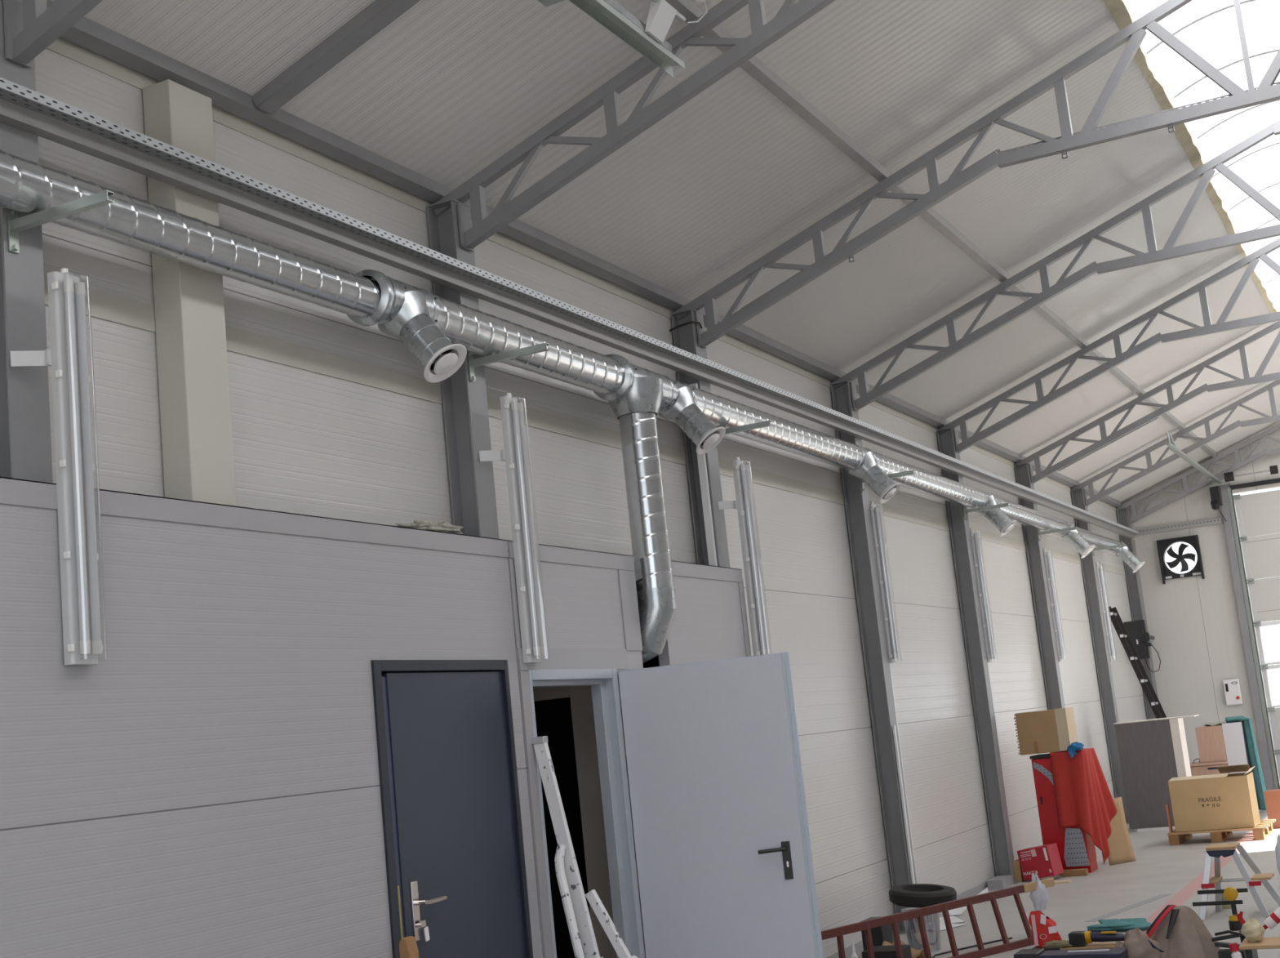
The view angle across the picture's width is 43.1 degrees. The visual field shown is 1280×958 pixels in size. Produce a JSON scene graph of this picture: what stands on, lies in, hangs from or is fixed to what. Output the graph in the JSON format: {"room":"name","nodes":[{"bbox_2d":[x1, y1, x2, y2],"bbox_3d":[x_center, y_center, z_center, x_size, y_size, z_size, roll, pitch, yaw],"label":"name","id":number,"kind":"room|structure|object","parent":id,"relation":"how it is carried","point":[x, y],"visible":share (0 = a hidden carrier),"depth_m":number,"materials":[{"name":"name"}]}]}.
{"room":"warehouse interior","nodes":[
{"label":"warehouse interior","id":0,"kind":"room"},
{"bbox_2d":[0,503,746,957],"bbox_3d":[-1.147,1.437,6.133,0.065,2.605,8.360,-10,-10,25],"label":"wall","id":1,"kind":"structure","parent":0,"point":[209,786],"depth_m":5.66,"materials":[{"name":"metal"}]},
{"bbox_2d":[0,476,219,526],"bbox_3d":[-2.421,-0.027,4.253,0.258,0.082,3.590,-10,-10,25],"label":"trim","id":2,"kind":"structure","parent":1,"relation":"attached to","point":[16,491],"depth_m":5.39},
{"bbox_2d":[218,503,508,557],"bbox_3d":[-1.104,0.235,6.697,0.101,0.082,1.985,-10,-10,25],"label":"trim","id":3,"kind":"structure","parent":1,"relation":"attached to","point":[230,516],"depth_m":6.50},
{"bbox_2d":[395,519,463,533],"bbox_3d":[-0.918,0.210,7.091,0.104,0.058,0.564,-10,-10,25],"label":"scrap","id":4,"kind":"object","parent":3,"relation":"on","point":[445,526],"visible":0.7,"depth_m":7.06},
{"bbox_2d":[370,659,533,957],"bbox_3d":[-0.743,1.781,6.769,0.126,2.050,1.030,-10,-10,25],"label":"door","id":5,"kind":"structure","parent":1,"relation":"in","point":[454,847],"depth_m":6.82,"materials":[{"name":"grey"}]},
{"bbox_2d":[519,670,553,957],"bbox_3d":[-0.437,1.871,7.356,0.006,2.000,0.075,-10,-10,25],"label":"trim","id":6,"kind":"structure","parent":1,"relation":"attached to","point":[524,677],"depth_m":7.40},
{"bbox_2d":[506,540,634,570],"bbox_3d":[-0.366,0.398,8.164,0.100,0.082,1.285,-10,-10,25],"label":"trim","id":7,"kind":"structure","parent":1,"relation":"attached to","point":[552,553],"depth_m":8.20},
{"bbox_2d":[517,648,628,670],"bbox_3d":[-0.314,0.886,7.979,0.006,0.102,1.100,-10,-10,25],"label":"trim","id":8,"kind":"structure","parent":1,"relation":"attached to","point":[559,658],"depth_m":8.00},
{"bbox_2d":[617,568,642,650],"bbox_3d":[-0.052,0.695,8.592,0.007,0.425,0.185,-10,-10,25],"label":"trim","id":9,"kind":"structure","parent":1,"relation":"attached to","point":[627,580],"depth_m":8.58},
{"bbox_2d":[527,651,823,957],"bbox_3d":[0.072,1.913,7.953,1.467,2.005,0.603,-1,-10,-26],"label":"door","id":10,"kind":"structure","parent":1,"relation":"in","point":[725,866],"depth_m":8.12,"materials":[{"name":"grey metal"}]},
{"bbox_2d":[671,560,742,582],"bbox_3d":[0.329,0.550,9.544,0.100,0.082,1.150,-10,-10,25],"label":"trim","id":11,"kind":"structure","parent":1,"relation":"attached to","point":[679,568],"depth_m":9.55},
{"bbox_2d":[737,569,751,656],"bbox_3d":[0.632,1.860,9.863,0.256,2.605,0.066,-10,-10,25],"label":"trim","id":12,"kind":"structure","parent":1,"relation":"attached to","point":[740,584],"depth_m":9.96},
{"bbox_2d":[381,655,659,957],"bbox_3d":[-2.317,1.851,7.626,2.840,2.500,6.650,-10,-10,25],"label":"wall","id":13,"kind":"structure","parent":0,"point":[553,718],"depth_m":10.34,"materials":[{"name":"black"}]},
{"bbox_2d":[533,684,616,957],"bbox_3d":[-1.050,2.294,9.645,3.015,2.020,0.060,-10,-10,25],"label":"wall","id":14,"kind":"structure","parent":0,"point":[580,696],"depth_m":9.28,"materials":[{"name":"paint"}]},
{"bbox_2d":[34,48,1147,957],"bbox_3d":[1.901,1.320,13.128,0.100,4.450,23.900,-10,-10,25],"label":"wall","id":15,"kind":"structure","parent":0,"point":[304,442],"depth_m":10.06,"materials":[{"name":"metal"}]},
{"bbox_2d":[0,0,53,483],"bbox_3d":[-2.084,-0.781,5.344,0.154,1.674,0.171,-10,-10,25],"label":"steel column","id":16,"kind":"structure","parent":15,"relation":"attached to","point":[25,442],"depth_m":5.26,"materials":[{"name":"metal"}]},
{"bbox_2d":[3,0,102,68],"bbox_3d":[0.909,-2.680,4.048,7.199,1.514,0.100,-10,-10,25],"label":"roof truss","id":17,"kind":"object","parent":16,"relation":"on","point":[30,28],"visible":1,"depth_m":5.36,"materials":[{"name":"metal"}]},
{"bbox_2d":[21,0,1122,507],"bbox_3d":[1.782,-0.782,13.421,0.062,0.079,23.880,-10,-10,25],"label":"eaves purlin","id":18,"kind":"object","parent":17,"relation":"attached to","point":[91,35],"visible":0.67,"depth_m":7.53,"materials":[{"name":"metal"}]},
{"bbox_2d":[252,0,420,114],"bbox_3d":[-0.979,-1.888,6.444,1.386,0.531,0.100,-10,-10,25],"label":"rafter","id":19,"kind":"object","parent":18,"relation":"attached to","point":[380,14],"visible":1,"depth_m":6.54,"materials":[{"name":"metal"}]},
{"bbox_2d":[537,0,685,77],"bbox_3d":[-1.003,-2.088,4.673,0.245,0.215,5.200,-10,-10,25],"label":"ceiling light","id":20,"kind":"object","parent":17,"relation":"attached to","point":[648,40],"visible":1,"depth_m":6.62,"materials":[{"name":"metal"}]},
{"bbox_2d":[665,0,1217,457],"bbox_3d":[3.003,-1.505,12.886,0.050,0.074,23.880,-10,-10,25],"label":"beam","id":21,"kind":"structure","parent":17,"relation":"on","point":[755,68],"depth_m":9.62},
{"bbox_2d":[10,267,107,665],"bbox_3d":[-1.840,-0.055,5.136,0.240,1.287,0.118,1,-12,-37],"label":"lamp","id":22,"kind":"object","parent":16,"relation":"attached to","point":[68,357],"visible":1,"depth_m":5.15,"materials":[{"name":"grey"}]},
{"bbox_2d":[7,190,114,253],"bbox_3d":[-1.850,-0.843,5.182,0.428,0.150,0.040,-10,-10,25],"label":"bracket arm","id":23,"kind":"object","parent":16,"relation":"attached to","point":[15,224],"visible":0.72,"depth_m":5.19,"materials":[{"name":"metal"}]},
{"bbox_2d":[142,79,236,506],"bbox_3d":[-1.698,-0.624,6.121,0.133,1.760,0.240,-10,-10,25],"label":"column","id":24,"kind":"structure","parent":15,"relation":"attached to","point":[198,464],"depth_m":6.04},
{"bbox_2d":[426,198,499,538],"bbox_3d":[-0.850,-0.510,7.796,0.154,1.674,0.171,-10,-10,25],"label":"steel column","id":25,"kind":"structure","parent":15,"relation":"attached to","point":[464,401],"depth_m":7.74,"materials":[{"name":"metal"}]},
{"bbox_2d":[467,342,550,382],"bbox_3d":[-0.616,-0.571,7.634,0.428,0.150,0.040,-10,-10,25],"label":"bracket arm","id":26,"kind":"object","parent":25,"relation":"attached to","point":[542,347],"visible":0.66,"depth_m":7.64,"materials":[{"name":"metal"}]},
{"bbox_2d":[479,392,549,662],"bbox_3d":[-0.593,0.219,7.614,0.240,1.287,0.118,1,-12,-37],"label":"lamp","id":27,"kind":"object","parent":25,"relation":"attached to","point":[514,453],"visible":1,"depth_m":7.62,"materials":[{"name":"white"}]},
{"bbox_2d":[434,0,835,251],"bbox_3d":[2.143,-2.408,6.500,7.199,1.514,0.100,-10,-10,25],"label":"roof truss","id":28,"kind":"object","parent":25,"relation":"on","point":[790,15],"visible":1,"depth_m":7.54,"materials":[{"name":"metal"}]},
{"bbox_2d":[46,36,1116,511],"bbox_3d":[1.736,-0.763,13.442,0.006,0.164,23.900,-10,-10,25],"label":"trim","id":29,"kind":"structure","parent":15,"relation":"attached to","point":[66,48],"depth_m":7.68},
{"bbox_2d":[44,275,1125,575],"bbox_3d":[1.833,0.206,13.280,0.007,0.100,23.890,-10,-10,25],"label":"trim","id":30,"kind":"structure","parent":15,"relation":"attached to","point":[104,305],"depth_m":7.51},
{"bbox_2d":[824,880,987,957],"bbox_3d":[4.091,3.885,16.573,0.012,0.070,15.290,-10,-10,25],"label":"baseboard","id":31,"kind":"structure","parent":15,"relation":"attached to","point":[975,890],"depth_m":12.98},
{"bbox_2d":[1123,619,1160,672],"bbox_3d":[7.245,2.394,23.133,0.431,0.745,1.081,-10,-10,25],"label":"electrical box","id":32,"kind":"object","parent":15,"relation":"attached to","point":[1140,637],"visible":0.88,"depth_m":22.75,"materials":[{"name":"grey"}]},
{"bbox_2d":[48,0,1279,502],"bbox_3d":[2.943,-1.552,12.922,3.070,1.178,24.100,-10,-10,25],"label":"ceiling","id":33,"kind":"structure","parent":0,"point":[446,89],"depth_m":9.38,"materials":[{"name":"metal"}]},
{"bbox_2d":[1128,0,1279,311],"bbox_3d":[4.838,-2.570,12.137,1.320,0.197,24.000,-10,-10,25],"label":"skylight","id":34,"kind":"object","parent":33,"relation":"in","point":[1215,37],"depth_m":11.01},
{"bbox_2d":[848,809,1279,957],"bbox_3d":[4.072,3.223,11.881,10.700,0.120,24.400,-10,-10,25],"label":"floor","id":35,"kind":"structure","parent":0,"point":[1159,867],"depth_m":13.28,"materials":[{"name":"concrete"}]},
{"bbox_2d":[399,935,418,957],"bbox_3d":[-0.843,2.238,6.152,0.046,0.977,0.065,-10,-10,25],"label":"timber post","id":36,"kind":"object","parent":35,"relation":"on","point":[408,948],"visible":1,"depth_m":6.20,"materials":[{"name":"brown wood"}]},
{"bbox_2d":[530,735,638,957],"bbox_3d":[-0.224,1.983,7.199,0.483,1.699,0.311,-10,-10,25],"label":"ladder","id":37,"kind":"object","parent":35,"relation":"on","point":[567,873],"visible":1,"depth_m":7.28,"materials":[{"name":"metal"}]},
{"bbox_2d":[671,308,729,567],"bbox_3d":[0.515,1.045,10.040,0.154,4.286,0.171,-10,-10,25],"label":"steel column","id":38,"kind":"structure","parent":35,"relation":"on","point":[685,336],"depth_m":10.20,"materials":[{"name":"metal"}]},
{"bbox_2d":[689,382,717,565],"bbox_3d":[0.396,-0.019,10.108,0.048,1.180,0.027,-10,-10,25],"label":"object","id":39,"kind":"structure","parent":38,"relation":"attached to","point":[710,541],"depth_m":10.06,"materials":[{"name":"white paint"}]},
{"bbox_2d":[717,457,772,655],"bbox_3d":[0.650,0.493,10.084,0.240,1.287,0.118,1,-12,-37],"label":"lamp","id":40,"kind":"object","parent":38,"relation":"attached to","point":[744,504],"visible":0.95,"depth_m":10.10,"materials":[{"name":"white"}]},
{"bbox_2d":[724,420,772,434],"bbox_3d":[0.618,-0.299,10.086,0.428,0.150,0.040,-10,-10,25],"label":"bracket arm","id":41,"kind":"object","parent":38,"relation":"attached to","point":[762,424],"visible":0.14,"depth_m":10.05,"materials":[{"name":"metal"}]},
{"bbox_2d":[0,149,1144,662],"bbox_3d":[1.771,0.565,12.377,0.594,1.721,21.900,-10,-10,25],"label":"ventilation duct","id":42,"kind":"object","parent":41,"relation":"on","point":[439,331],"visible":0.95,"depth_m":8.10,"materials":[{"name":"silver metal"}]},
{"bbox_2d":[608,376,662,419],"bbox_3d":[-0.024,-0.438,8.998,0.320,0.185,0.320,-10,-10,25],"label":"duct tee","id":43,"kind":"object","parent":42,"relation":"attached to","point":[643,399],"depth_m":8.88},
{"bbox_2d":[673,0,1279,347],"bbox_3d":[3.377,-2.136,8.953,7.199,1.514,0.100,-10,-10,25],"label":"roof truss","id":44,"kind":"object","parent":38,"relation":"on","point":[1135,33],"depth_m":9.55,"materials":[{"name":"metal"}]},
{"bbox_2d":[830,379,919,933],"bbox_3d":[1.854,1.335,12.674,0.178,4.286,0.205,-10,-10,25],"label":"steel column","id":45,"kind":"structure","parent":35,"relation":"on","point":[878,677],"depth_m":12.65,"materials":[{"name":"metal"}]},
{"bbox_2d":[869,501,901,662],"bbox_3d":[1.932,0.811,12.856,0.108,1.287,0.132,-10,-10,25],"label":"lamp","id":46,"kind":"object","parent":45,"relation":"attached to","point":[884,581],"visible":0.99,"depth_m":12.83,"materials":[{"name":"white"}]},
{"bbox_2d":[892,724,918,924],"bbox_3d":[2.032,2.638,12.389,0.018,1.500,0.035,-10,-10,25],"label":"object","id":47,"kind":"object","parent":45,"relation":"attached to","point":[912,873],"visible":0.75,"depth_m":12.40,"materials":[{"name":"white paint"}]},
{"bbox_2d":[832,120,1279,410],"bbox_3d":[4.705,-1.844,11.590,7.199,1.514,0.100,-10,-10,25],"label":"roof truss","id":48,"kind":"object","parent":45,"relation":"on","point":[1206,171],"visible":1,"depth_m":12.25,"materials":[{"name":"metal"}]},
{"bbox_2d":[860,915,893,950],"bbox_3d":[1.638,3.156,11.189,0.150,0.240,0.220,-10,-10,25],"label":"crate","id":49,"kind":"object","parent":35,"relation":"on","point":[879,934],"visible":0.26,"depth_m":11.11,"materials":[{"name":"black plastic"}]},
{"bbox_2d":[862,944,911,957],"bbox_3d":[1.634,3.162,10.724,0.260,0.120,0.250,-10,-10,25],"label":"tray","id":50,"kind":"object","parent":35,"relation":"on","point":[880,951],"visible":0.74,"depth_m":10.66,"materials":[{"name":"plastic"}]},
{"bbox_2d":[901,906,940,951],"bbox_3d":[1.967,3.134,11.285,0.267,0.288,0.267,-10,-10,25],"label":"plastic tub","id":51,"kind":"object","parent":35,"relation":"on","point":[936,916],"visible":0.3,"depth_m":11.33,"materials":[{"name":"white"}]},
{"bbox_2d":[888,883,956,907],"bbox_3d":[1.986,2.922,11.387,0.471,0.144,0.472,-10,-10,25],"label":"tyre","id":52,"kind":"object","parent":51,"relation":"on","point":[913,895],"visible":0.93,"depth_m":11.23,"materials":[{"name":"rubber"}]},
{"bbox_2d":[821,877,1054,957],"bbox_3d":[1.840,2.962,10.448,2.955,0.390,0.138,2,-12,-40],"label":"ladder","id":53,"kind":"object","parent":35,"relation":"on","point":[838,931],"visible":0.86,"depth_m":10.66,"materials":[{"name":"paint"}]},
{"bbox_2d":[1029,872,1048,911],"bbox_3d":[2.777,2.885,11.327,0.092,0.266,0.122,1,-11,-35],"label":"bundle","id":54,"kind":"object","parent":53,"relation":"attached to","point":[1039,896],"visible":0.97,"depth_m":11.30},
{"bbox_2d":[937,426,1018,884],"bbox_3d":[3.193,1.630,15.336,0.178,4.286,0.205,-10,-10,25],"label":"steel column","id":55,"kind":"structure","parent":35,"relation":"on","point":[975,649],"depth_m":15.29,"materials":[{"name":"metal"}]},
{"bbox_2d":[0,97,1134,538],"bbox_3d":[1.908,-0.322,13.205,0.050,0.054,23.680,-10,-10,25],"label":"beam","id":56,"kind":"structure","parent":55,"relation":"attached to","point":[12,114],"depth_m":7.25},
{"bbox_2d":[0,76,1138,534],"bbox_3d":[1.963,-0.382,13.212,0.060,0.055,23.730,-10,-10,25],"label":"cable tray","id":57,"kind":"object","parent":56,"relation":"on","point":[13,92],"visible":1,"depth_m":7.17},
{"bbox_2d":[969,528,997,662],"bbox_3d":[3.272,1.106,15.518,0.108,1.287,0.132,-10,-10,25],"label":"lamp","id":58,"kind":"object","parent":55,"relation":"attached to","point":[988,635],"visible":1,"depth_m":15.49,"materials":[{"name":"white"}]},
{"bbox_2d":[937,237,1279,453],"bbox_3d":[6.045,-1.550,14.252,7.199,1.514,0.100,-10,-10,25],"label":"roof truss","id":59,"kind":"object","parent":55,"relation":"on","point":[1252,259],"visible":1,"depth_m":14.98,"materials":[{"name":"metal"}]},
{"bbox_2d":[986,874,1013,889],"bbox_3d":[3.270,3.660,14.715,0.140,0.085,0.370,-10,-10,25],"label":"block","id":60,"kind":"object","parent":35,"relation":"on","point":[999,882],"visible":0.86,"depth_m":14.58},
{"bbox_2d":[1013,842,1063,881],"bbox_3d":[3.674,3.550,15.019,0.409,0.318,0.253,-12,-11,32],"label":"carton","id":61,"kind":"object","parent":35,"relation":"on","point":[1045,860],"visible":0.96,"depth_m":14.92,"materials":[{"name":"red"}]},
{"bbox_2d":[1014,462,1066,751],"bbox_3d":[4.576,1.934,18.084,0.178,4.286,0.205,-10,-10,25],"label":"steel column","id":62,"kind":"structure","parent":35,"relation":"on","point":[1040,590],"depth_m":18.16,"materials":[{"name":"metal"}]},
{"bbox_2d":[1043,547,1066,661],"bbox_3d":[4.654,1.411,18.266,0.108,1.287,0.132,-10,-10,25],"label":"lamp","id":63,"kind":"object","parent":62,"relation":"attached to","point":[1046,554],"visible":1,"depth_m":18.24,"materials":[{"name":"white"}]},
{"bbox_2d":[1015,320,1279,483],"bbox_3d":[7.427,-1.245,17.000,7.199,1.514,0.100,-10,-10,25],"label":"roof truss","id":64,"kind":"object","parent":62,"relation":"on","point":[1258,377],"visible":1,"depth_m":17.79,"materials":[{"name":"metal"}]},
{"bbox_2d":[1031,946,1060,950],"bbox_3d":[2.581,2.997,10.232,0.180,0.098,0.150,-10,-10,25],"label":"case","id":65,"kind":"object","parent":35,"relation":"on","point":[1034,947],"visible":0.2,"depth_m":10.16,"materials":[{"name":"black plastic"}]},
{"bbox_2d":[1028,910,1062,946],"bbox_3d":[2.560,2.842,10.256,0.189,0.215,0.107,-10,-10,25],"label":"sack","id":66,"kind":"object","parent":65,"relation":"on","point":[1043,928],"visible":0.89,"depth_m":10.23,"materials":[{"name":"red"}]},
{"bbox_2d":[1029,753,1097,874],"bbox_3d":[4.047,3.178,15.468,0.430,1.115,0.374,-10,-10,25],"label":"base cabinet","id":67,"kind":"object","parent":35,"relation":"on","point":[1076,847],"visible":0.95,"depth_m":15.34,"materials":[{"name":"red paint"}]},
{"bbox_2d":[1013,706,1077,755],"bbox_3d":[3.906,2.424,15.606,0.498,0.402,0.362,-10,-10,25],"label":"cardboard box","id":68,"kind":"object","parent":67,"relation":"on","point":[1048,731],"visible":0.94,"depth_m":15.45,"materials":[{"name":"brown cardboard"}]},
{"bbox_2d":[1049,747,1116,864],"bbox_3d":[4.232,3.105,15.379,0.461,1.074,0.519,-10,-10,25],"label":"cloth","id":69,"kind":"object","parent":67,"relation":"on","point":[1084,799],"visible":0.96,"depth_m":15.27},
{"bbox_2d":[1013,947,1128,957],"bbox_3d":[2.518,2.838,9.462,0.620,0.178,0.207,-10,-10,25],"label":"tool case","id":70,"kind":"object","parent":35,"relation":"on","point":[1041,952],"visible":1,"depth_m":9.42,"materials":[{"name":"black plastic"}]},
{"bbox_2d":[1060,941,1124,949],"bbox_3d":[2.777,2.905,9.879,0.380,0.128,0.180,-10,-10,25],"label":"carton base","id":71,"kind":"object","parent":35,"relation":"on","point":[1102,944],"visible":0.25,"depth_m":9.86,"materials":[{"name":"cardboard"}]},
{"bbox_2d":[1068,930,1124,946],"bbox_3d":[2.797,2.793,9.881,0.350,0.083,0.100,-10,-10,25],"label":"flashlight","id":72,"kind":"object","parent":71,"relation":"on","point":[1077,938],"visible":0.81,"depth_m":9.88,"materials":[{"name":"black plastic"}]},
{"bbox_2d":[1071,487,1128,823],"bbox_3d":[5.929,2.232,20.772,0.178,4.286,0.205,-10,-10,25],"label":"steel column","id":73,"kind":"structure","parent":35,"relation":"on","point":[1089,570],"depth_m":20.76,"materials":[{"name":"metal"}]},
{"bbox_2d":[1095,561,1116,661],"bbox_3d":[6.007,1.708,20.954,0.108,1.287,0.132,-10,-10,25],"label":"lamp","id":74,"kind":"object","parent":73,"relation":"attached to","point":[1102,588],"visible":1,"depth_m":20.93,"materials":[{"name":"white"}]},
{"bbox_2d":[1071,379,1279,506],"bbox_3d":[8.780,-0.947,19.688,7.199,1.514,0.100,-10,-10,25],"label":"roof truss","id":75,"kind":"object","parent":73,"relation":"on","point":[1150,468],"visible":1,"depth_m":20.56,"materials":[{"name":"metal"}]},
{"bbox_2d":[1165,431,1222,484],"bbox_3d":[7.176,-0.262,21.032,0.095,0.206,4.760,-10,-10,25],"label":"rail","id":76,"kind":"object","parent":75,"relation":"attached to","point":[1173,447],"visible":1,"depth_m":20.43,"materials":[{"name":"metal"}]},
{"bbox_2d":[1086,917,1151,931],"bbox_3d":[3.376,3.118,11.358,0.482,0.079,0.356,-10,-10,25],"label":"rag","id":77,"kind":"object","parent":35,"relation":"on","point":[1113,924],"visible":0.89,"depth_m":11.27,"materials":[{"name":"fabric"}]},
{"bbox_2d":[1107,796,1136,865],"bbox_3d":[4.628,3.421,15.775,0.382,0.620,0.050,0,-11,-31],"label":"cardboard sheet","id":78,"kind":"object","parent":35,"relation":"on","point":[1121,849],"visible":0.66,"depth_m":15.79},
{"bbox_2d":[1084,893,1170,921],"bbox_3d":[3.760,3.284,12.442,0.085,0.002,1.466,-13,-12,38],"label":"tape","id":79,"kind":"object","parent":35,"relation":"on","point":[1124,908],"visible":1,"depth_m":12.39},
{"bbox_2d":[1115,507,1155,720],"bbox_3d":[7.342,2.543,23.580,0.178,4.286,0.195,-10,-10,25],"label":"steel column","id":80,"kind":"structure","parent":35,"relation":"on","point":[1122,515],"depth_m":23.73,"materials":[{"name":"metal"}]},
{"bbox_2d":[1116,423,1279,524],"bbox_3d":[10.187,-0.638,22.483,7.199,1.514,0.100,-10,-10,25],"label":"roof truss","id":81,"kind":"object","parent":80,"relation":"on","point":[1247,460],"visible":1,"depth_m":23.45,"materials":[{"name":"metal"}]},
{"bbox_2d":[1107,605,1166,719],"bbox_3d":[6.776,3.001,21.263,1.017,2.780,0.392,-13,-12,39],"label":"ladder","id":82,"kind":"object","parent":35,"relation":"on","point":[1116,620],"visible":0.56,"depth_m":21.44,"materials":[{"name":"metal"}]},
{"bbox_2d":[1130,539,1158,697],"bbox_3d":[7.394,2.757,23.406,0.046,3.800,0.050,-10,-10,25],"label":"conduit","id":83,"kind":"object","parent":35,"relation":"on","point":[1133,543],"visible":0.57,"depth_m":23.52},
{"bbox_2d":[1113,714,1199,831],"bbox_3d":[6.220,3.486,19.242,0.930,1.276,0.420,-10,-10,25],"label":"cabinet","id":84,"kind":"object","parent":35,"relation":"on","point":[1153,753],"visible":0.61,"depth_m":19.13,"materials":[{"name":"white"}]},
{"bbox_2d":[1114,904,1219,957],"bbox_3d":[3.082,2.715,9.565,0.665,0.398,0.393,-7,-9,6],"label":"sack","id":85,"kind":"object","parent":35,"relation":"on","point":[1177,931],"visible":0.94,"depth_m":9.48,"materials":[{"name":"beige fabric"}]},
{"bbox_2d":[1190,720,1250,775],"bbox_3d":[7.278,3.638,20.352,0.710,1.120,0.490,-10,-10,25],"label":"desk unit","id":86,"kind":"object","parent":35,"relation":"on","point":[1224,744],"visible":0.52,"depth_m":20.18,"materials":[{"name":"laminate"}]},
{"bbox_2d":[1225,715,1266,809],"bbox_3d":[7.564,3.534,20.208,0.331,1.163,0.404,-10,-10,25],"label":"blanket","id":87,"kind":"object","parent":86,"relation":"hanging from","point":[1251,743],"visible":0.94,"depth_m":20.09,"materials":[{"name":"teal fabric"}]},
{"bbox_2d":[1192,886,1248,930],"bbox_3d":[3.884,2.869,10.833,0.360,0.279,0.096,-10,-10,25],"label":"clamp","id":88,"kind":"object","parent":35,"relation":"on","point":[1230,893],"visible":0.88,"depth_m":10.79,"materials":[{"name":"black plastic"}]},
{"bbox_2d":[1167,818,1275,845],"bbox_3d":[6.185,3.747,17.211,0.990,0.125,0.950,-10,-10,25],"label":"pallet","id":89,"kind":"object","parent":35,"relation":"on","point":[1264,828],"visible":0.76,"depth_m":16.91,"materials":[{"name":"brown wood"}]},
{"bbox_2d":[1168,763,1260,831],"bbox_3d":[6.085,3.362,17.151,0.827,0.624,0.563,-10,-10,25],"label":"carton","id":90,"kind":"object","parent":89,"relation":"on","point":[1224,800],"visible":1,"depth_m":16.92,"materials":[{"name":"beige cardboard"}]},
{"bbox_2d":[1211,929,1246,957],"bbox_3d":[3.369,2.699,9.283,0.180,0.223,0.150,-10,-10,25],"label":"pile","id":91,"kind":"object","parent":35,"relation":"on","point":[1222,953],"visible":0.72,"depth_m":9.29,"materials":[{"name":"black plastic"}]},
{"bbox_2d":[1199,841,1279,919],"bbox_3d":[4.244,2.844,11.508,0.549,0.492,0.447,-10,-10,25],"label":"step stool","id":92,"kind":"object","parent":35,"relation":"on","point":[1218,849],"visible":0.99,"depth_m":11.46,"materials":[{"name":"silver metal"}]},
{"bbox_2d":[1220,487,1279,789],"bbox_3d":[8.645,2.280,23.013,0.168,4.360,0.097,-10,-10,25],"label":"post","id":93,"kind":"object","parent":35,"relation":"on","point":[1247,629],"visible":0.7,"depth_m":22.97,"materials":[{"name":"metal"}]},
{"bbox_2d":[1208,469,1270,521],"bbox_3d":[8.563,0.223,23.085,0.850,0.688,0.253,-10,-10,25],"label":"motor","id":94,"kind":"object","parent":93,"relation":"attached to","point":[1215,491],"visible":1,"depth_m":23.16,"materials":[{"name":"black plastic"}]},
{"bbox_2d":[1238,936,1279,957],"bbox_3d":[3.591,2.661,9.035,0.430,0.175,0.300,-10,-10,25],"label":"board","id":95,"kind":"object","parent":35,"relation":"on","point":[1273,942],"visible":1,"depth_m":9.02,"materials":[{"name":"brown wood"}]},
{"bbox_2d":[1240,917,1264,942],"bbox_3d":[3.442,2.534,9.120,0.127,0.133,0.106,-10,-10,25],"label":"cloth","id":96,"kind":"object","parent":95,"relation":"on","point":[1253,931],"visible":1,"depth_m":9.10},
{"bbox_2d":[1262,906,1279,929],"bbox_3d":[3.653,2.511,9.310,0.204,0.164,0.062,-9,-10,18],"label":"can","id":97,"kind":"object","parent":95,"relation":"on","point":[1273,918],"visible":0.94,"depth_m":9.29,"materials":[{"name":"white"}]},
{"bbox_2d":[1263,788,1279,828],"bbox_3d":[7.056,3.609,17.818,0.300,0.415,0.300,-10,-10,25],"label":"carton","id":98,"kind":"object","parent":35,"relation":"on","point":[1272,797],"visible":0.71,"depth_m":17.72,"materials":[{"name":"cardboard"}]},
{"bbox_2d":[1122,421,1279,786],"bbox_3d":[10.460,1.307,22.322,7.420,5.688,0.100,-10,-10,25],"label":"wall","id":99,"kind":"structure","parent":0,"point":[1193,621],"depth_m":23.40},
{"bbox_2d":[1133,517,1222,536],"bbox_3d":[7.825,0.702,23.626,1.250,0.080,0.053,-10,-10,25],"label":"tray","id":100,"kind":"object","parent":99,"relation":"attached to","point":[1215,521],"visible":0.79,"depth_m":23.59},
{"bbox_2d":[1155,534,1204,583],"bbox_3d":[7.860,1.173,23.569,0.580,0.640,0.165,-10,-10,25],"label":"wall fan","id":101,"kind":"object","parent":99,"relation":"attached to","point":[1162,545],"visible":1,"depth_m":23.56,"materials":[{"name":"black plastic"}]},
{"bbox_2d":[1103,0,1279,328],"bbox_3d":[4.853,-2.430,12.114,1.300,0.114,23.800,-10,-10,25],"label":"trim","id":102,"kind":"structure","parent":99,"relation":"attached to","point":[1120,11],"depth_m":11.32,"materials":[{"name":"plastic"}]},
{"bbox_2d":[1145,0,1279,302],"bbox_3d":[4.819,-2.544,12.087,1.360,0.228,23.880,-10,-10,25],"label":"frame","id":103,"kind":"object","parent":102,"relation":"on","point":[1225,6],"visible":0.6,"depth_m":10.88,"materials":[{"name":"grey"}]},
{"bbox_2d":[1222,678,1242,705],"bbox_3d":[8.419,3.026,23.044,0.220,0.360,0.097,-10,-10,25],"label":"control box","id":104,"kind":"object","parent":99,"relation":"attached to","point":[1232,688],"visible":1,"depth_m":23.02,"materials":[{"name":"white plastic"}]},
{"bbox_2d":[1229,477,1279,782],"bbox_3d":[10.501,1.927,22.176,4.000,4.375,0.100,-10,-10,25],"label":"door","id":105,"kind":"structure","parent":99,"relation":"in","point":[1258,514],"depth_m":23.08,"materials":[{"name":"grey"}]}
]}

